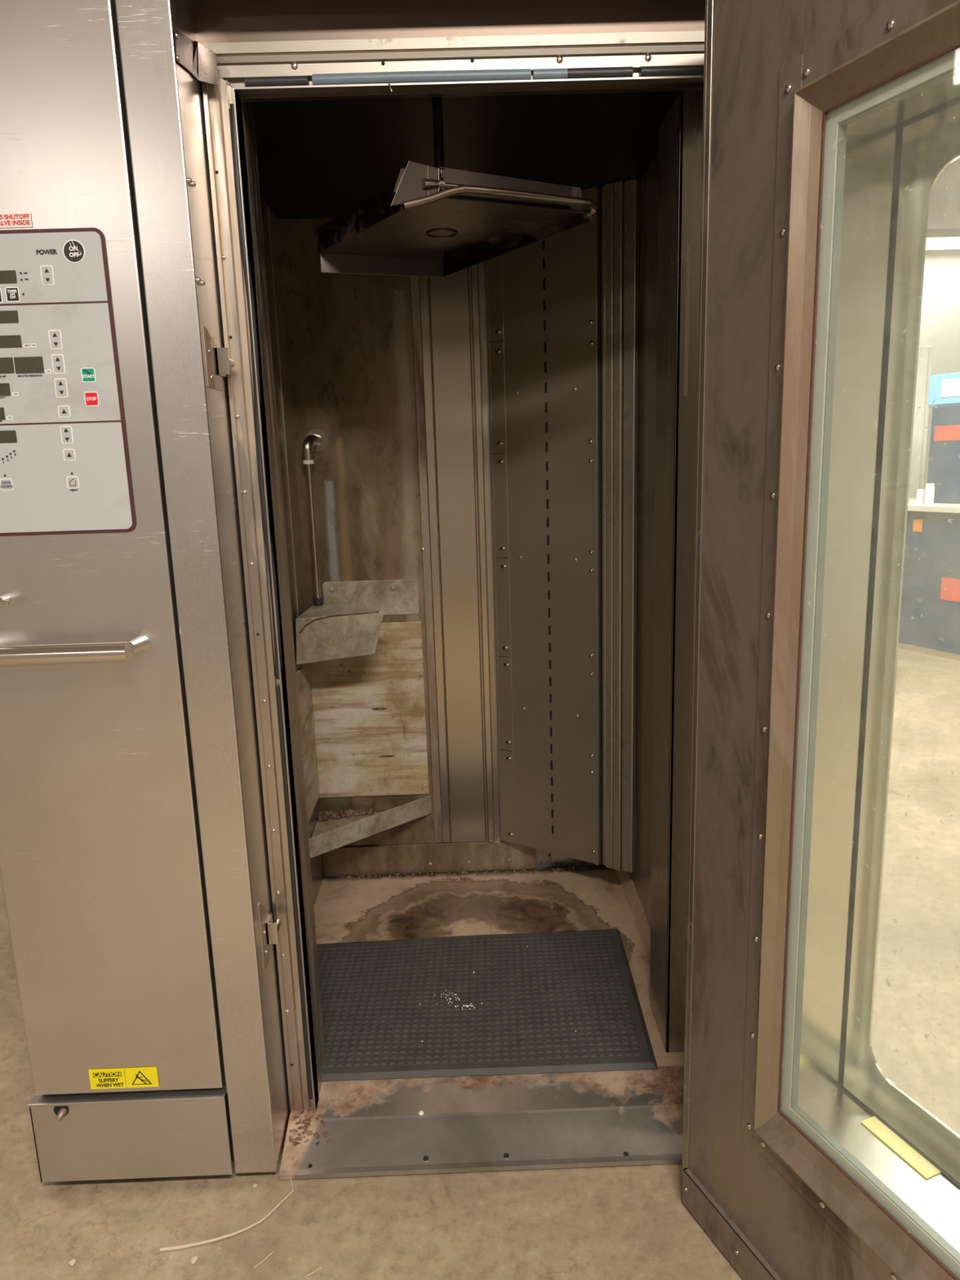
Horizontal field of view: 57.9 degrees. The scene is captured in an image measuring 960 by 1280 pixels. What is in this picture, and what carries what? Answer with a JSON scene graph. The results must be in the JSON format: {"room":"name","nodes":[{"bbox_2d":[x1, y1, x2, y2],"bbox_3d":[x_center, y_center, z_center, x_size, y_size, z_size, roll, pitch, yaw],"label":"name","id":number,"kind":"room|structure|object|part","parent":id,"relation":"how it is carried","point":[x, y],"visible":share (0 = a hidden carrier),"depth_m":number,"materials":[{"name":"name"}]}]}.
{"room":"commercial bakery kitchen","nodes":[
{"label":"commercial bakery kitchen","id":0,"kind":"room"},
{"bbox_2d":[0,648,959,1279],"bbox_3d":[0.610,1.035,2.064,9.200,0.100,12.800,-2,12,-1],"label":"floor","id":1,"kind":"structure","parent":0,"point":[618,1222],"depth_m":1.69,"materials":[{"name":"concrete"}]},
{"bbox_2d":[68,1258,75,1266],"bbox_3d":[-0.737,1.126,1.570,0.011,0.002,0.012,4,13,27],"label":"chip","id":2,"kind":"object","parent":1,"relation":"on","point":[72,1263],"visible":1,"depth_m":1.57,"materials":[{"name":"plastic"}]},
{"bbox_2d":[191,1255,197,1264],"bbox_3d":[-0.516,1.120,1.567,0.011,0.002,0.015,-6,13,-21],"label":"chip","id":3,"kind":"object","parent":1,"relation":"on","point":[193,1260],"visible":1,"depth_m":1.57,"materials":[{"name":"plastic"}]},
{"bbox_2d":[160,1190,293,1252],"bbox_3d":[-0.467,1.104,1.632,0.253,0.007,0.043,-8,13,-28],"label":"strip","id":4,"kind":"object","parent":1,"relation":"on","point":[202,1242],"visible":1,"depth_m":1.61,"materials":[{"name":"beige plastic"}]},
{"bbox_2d":[253,1251,273,1268],"bbox_3d":[-0.390,1.117,1.563,0.003,0.002,0.042,8,16,41],"label":"splinter","id":5,"kind":"object","parent":1,"relation":"on","point":[268,1255],"visible":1,"depth_m":1.56,"materials":[{"name":"wood"}]},
{"bbox_2d":[289,1179,293,1190],"bbox_3d":[-0.375,1.082,1.727,0.004,0.004,0.030,-6,12,-20],"label":"strip","id":6,"kind":"object","parent":1,"relation":"on","point":[291,1180],"visible":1,"depth_m":1.72,"materials":[{"name":"white plastic"}]},
{"bbox_2d":[305,1266,321,1277],"bbox_3d":[-0.294,1.120,1.538,0.031,0.002,0.003,-9,14,-33],"label":"splinter","id":7,"kind":"object","parent":1,"relation":"on","point":[320,1267],"visible":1,"depth_m":1.54,"materials":[{"name":"wood"}]},
{"bbox_2d":[0,0,959,1279],"bbox_3d":[-0.042,-0.207,1.809,1.740,2.466,2.412,-2,12,-1],"label":"oven","id":8,"kind":"object","parent":1,"relation":"on","point":[554,584],"visible":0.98,"depth_m":1.55,"materials":[{"name":"metal"}]},
{"bbox_3d":[-0.733,0.025,1.452,0.289,0.035,0.035,-2,12,-1],"label":"handle","id":9,"kind":"part","parent":8,"relation":"part of","materials":[{"name":"metal"}]},
{"bbox_3d":[-0.732,-0.412,1.416,0.290,0.479,0.001,-2,12,-1],"label":"control panel","id":10,"kind":"part","parent":8,"relation":"part of","materials":[{"name":"grey plastic"}]},
{"bbox_3d":[-0.717,-0.217,1.476,0.364,2.231,0.032,-2,12,-1],"label":"panel","id":11,"kind":"part","parent":8,"relation":"part of","materials":[{"name":"metal"}]},
{"bbox_3d":[-0.685,0.958,1.800,0.378,0.180,0.212,-2,12,-1],"label":"kick plate","id":12,"kind":"part","parent":8,"relation":"part of","materials":[{"name":"metal"}]},
{"bbox_3d":[-0.453,-0.476,1.472,0.002,0.097,0.089,-2,12,-1],"label":"striker plate","id":13,"kind":"part","parent":8,"relation":"part of","materials":[{"name":"metal"}]},
{"bbox_3d":[-0.421,0.568,1.700,0.002,0.143,0.065,-2,12,-1],"label":"striker plate","id":14,"kind":"part","parent":8,"relation":"part of","materials":[{"name":"metal"}]},
{"bbox_3d":[-0.536,0.310,2.702,0.004,0.470,0.246,-2,12,-1],"label":"panel","id":15,"kind":"part","parent":8,"relation":"part of","materials":[{"name":"beige metal"}]},
{"bbox_3d":[-0.369,-0.269,2.712,0.377,1.952,0.006,-2,12,-1],"label":"stained plate","id":16,"kind":"part","parent":8,"relation":"part of","materials":[{"name":"metal"}]},
{"bbox_3d":[-0.343,-0.132,2.736,0.300,0.112,0.004,-2,12,-1],"label":"collar plate","id":17,"kind":"part","parent":8,"relation":"part of","materials":[{"name":"silver metal"}]},
{"bbox_3d":[-0.169,0.732,2.919,0.715,0.103,0.014,-2,12,-1],"label":"skirting","id":18,"kind":"part","parent":8,"relation":"part of","materials":[{"name":"brown metal"}]},
{"bbox_3d":[-0.141,-0.277,2.713,0.026,1.950,0.010,-2,12,-1],"label":"wall panel","id":19,"kind":"part","parent":8,"relation":"part of","materials":[{"name":"metal"}]},
{"bbox_3d":[0.042,-0.976,1.471,1.015,0.068,0.046,-2,12,-1],"label":"lintel trim","id":20,"kind":"part","parent":8,"relation":"part of","materials":[{"name":"metal"}]},
{"bbox_3d":[-0.068,-0.279,2.713,0.118,1.950,0.012,-2,12,-1],"label":"wall panel","id":21,"kind":"part","parent":8,"relation":"part of","materials":[{"name":"metal"}]},
{"bbox_2d":[317,97,598,276],"bbox_3d":[-0.060,-0.924,1.734,0.421,0.290,0.483,-7,13,-25],"label":"carrier","id":22,"kind":"object","parent":8,"relation":"hanging from","point":[438,211],"visible":1,"depth_m":1.69,"materials":[{"name":"metal"}]},
{"bbox_3d":[0.041,-0.809,1.572,0.327,0.024,0.025,-8,13,-28],"label":"rod","id":23,"kind":"part","parent":22,"relation":"part of","materials":[{"name":"silver metal"}]},
{"bbox_3d":[-0.068,-0.824,1.762,0.327,0.003,0.510,-10,14,-33],"label":"plate","id":24,"kind":"part","parent":22,"relation":"part of","materials":[{"name":"metal"}]},
{"bbox_3d":[0.062,-0.827,1.603,0.294,0.055,0.003,-7,13,-25],"label":"rail","id":25,"kind":"part","parent":22,"relation":"part of","materials":[{"name":"metal"}]},
{"bbox_3d":[0.008,-0.281,2.709,0.022,1.950,0.022,-2,12,-1],"label":"wall panel","id":26,"kind":"part","parent":8,"relation":"part of","materials":[{"name":"metal"}]},
{"bbox_2d":[316,928,657,1080],"bbox_3d":[-0.045,0.912,2.231,0.914,0.018,0.586,-2,12,-1],"label":"rubber mat","id":27,"kind":"object","parent":8,"relation":"on","point":[534,997],"visible":0.91,"depth_m":2.17,"materials":[{"name":"black rubber"}]},
{"bbox_2d":[419,946,576,1042],"bbox_3d":[0.036,0.900,2.236,0.379,0.002,0.392,-2,12,-1],"label":"crumbs","id":28,"kind":"object","parent":27,"relation":"on","point":[526,946],"visible":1,"depth_m":2.19,"materials":[{"name":"beige food"}]},
{"bbox_3d":[0.487,-0.050,1.894,0.177,2.010,0.180,-2,12,-1],"label":"post","id":29,"kind":"part","parent":8,"relation":"part of","materials":[{"name":"metal"}]},
{"bbox_3d":[0.536,0.090,1.065,0.020,2.100,0.860,-7,13,-22],"label":"oven door","id":30,"kind":"part","parent":8,"relation":"part of","materials":[{"name":"metal"}]},
{"bbox_3d":[0.682,0.064,1.105,0.004,1.415,0.405,-7,13,-22],"label":"glass","id":31,"kind":"part","parent":8,"relation":"part of","materials":[{"name":"clear glass"}]},
{"bbox_2d":[908,346,933,497],"bbox_3d":[3.359,-1.376,7.578,0.696,2.177,0.730,-2,12,-1],"label":"refrigerator","id":32,"kind":"object","parent":1,"relation":"on","point":[919,433],"visible":0.2,"depth_m":7.13,"materials":[{"name":"white metal"}]},
{"bbox_2d":[897,497,959,661],"bbox_3d":[3.527,-0.382,5.730,0.790,1.010,2.360,-7,13,-24],"label":"cabinet","id":33,"kind":"object","parent":1,"relation":"on","point":[938,553],"visible":0.32,"depth_m":5.88,"materials":[{"name":"metal"}]},
{"bbox_2d":[915,488,924,503],"bbox_3d":[3.058,-0.996,6.024,0.050,0.100,0.050,-2,12,-1],"label":"tub","id":34,"kind":"object","parent":33,"relation":"on","point":[921,492],"visible":1,"depth_m":6.01,"materials":[{"name":"white plastic"}]},
{"bbox_3d":[3.211,0.132,5.678,0.020,0.045,2.300,-7,13,-24],"label":"rail","id":35,"kind":"part","parent":33,"relation":"part of","materials":[{"name":"metal"}]},
{"bbox_2d":[924,483,934,504],"bbox_3d":[3.086,-1.004,5.959,0.060,0.140,0.060,-2,12,-1],"label":"tub","id":36,"kind":"object","parent":33,"relation":"on","point":[930,487],"visible":1,"depth_m":5.94,"materials":[{"name":"white plastic"}]},
{"bbox_2d":[927,403,959,503],"bbox_3d":[3.459,-1.240,5.751,0.303,0.662,0.870,-7,13,-24],"label":"machine","id":37,"kind":"object","parent":33,"relation":"on","point":[944,468],"visible":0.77,"depth_m":5.96,"materials":[{"name":"grey metal"}]},
{"bbox_2d":[927,372,959,405],"bbox_3d":[3.365,-1.696,5.822,0.273,0.203,0.600,-7,13,-24],"label":"storage box","id":38,"kind":"object","parent":37,"relation":"on","point":[944,388],"visible":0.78,"depth_m":5.92,"materials":[{"name":"blue plastic"}]},
{"bbox_2d":[919,248,959,488],"bbox_3d":[0.439,-1.860,8.050,9.200,3.150,0.100,-2,12,-1],"label":"wall","id":39,"kind":"structure","parent":0,"point":[940,326],"depth_m":7.84,"materials":[{"name":"white paint"}]},
{"bbox_2d":[926,157,959,231],"bbox_3d":[0.511,-2.146,1.405,9.200,0.100,12.800,-2,12,-1],"label":"ceiling","id":40,"kind":"structure","parent":0,"point":[946,189],"depth_m":6.36,"materials":[{"name":"paint"}]},
{"bbox_2d":[925,230,959,249],"bbox_3d":[3.948,-3.400,7.391,1.280,0.080,0.340,-2,12,-1],"label":"ceiling light","id":41,"kind":"object","parent":40,"relation":"attached to","point":[949,239],"visible":0.44,"depth_m":7.26,"materials":[{"name":"white plastic"}]},
{"bbox_2d":[925,237,959,249],"bbox_3d":[3.949,-3.376,7.396,1.200,0.030,0.280,-2,12,-1],"label":"diffuser","id":42,"kind":"object","parent":41,"relation":"attached to","point":[931,243],"depth_m":7.32,"materials":[{"name":"white plastic"}]}
]}

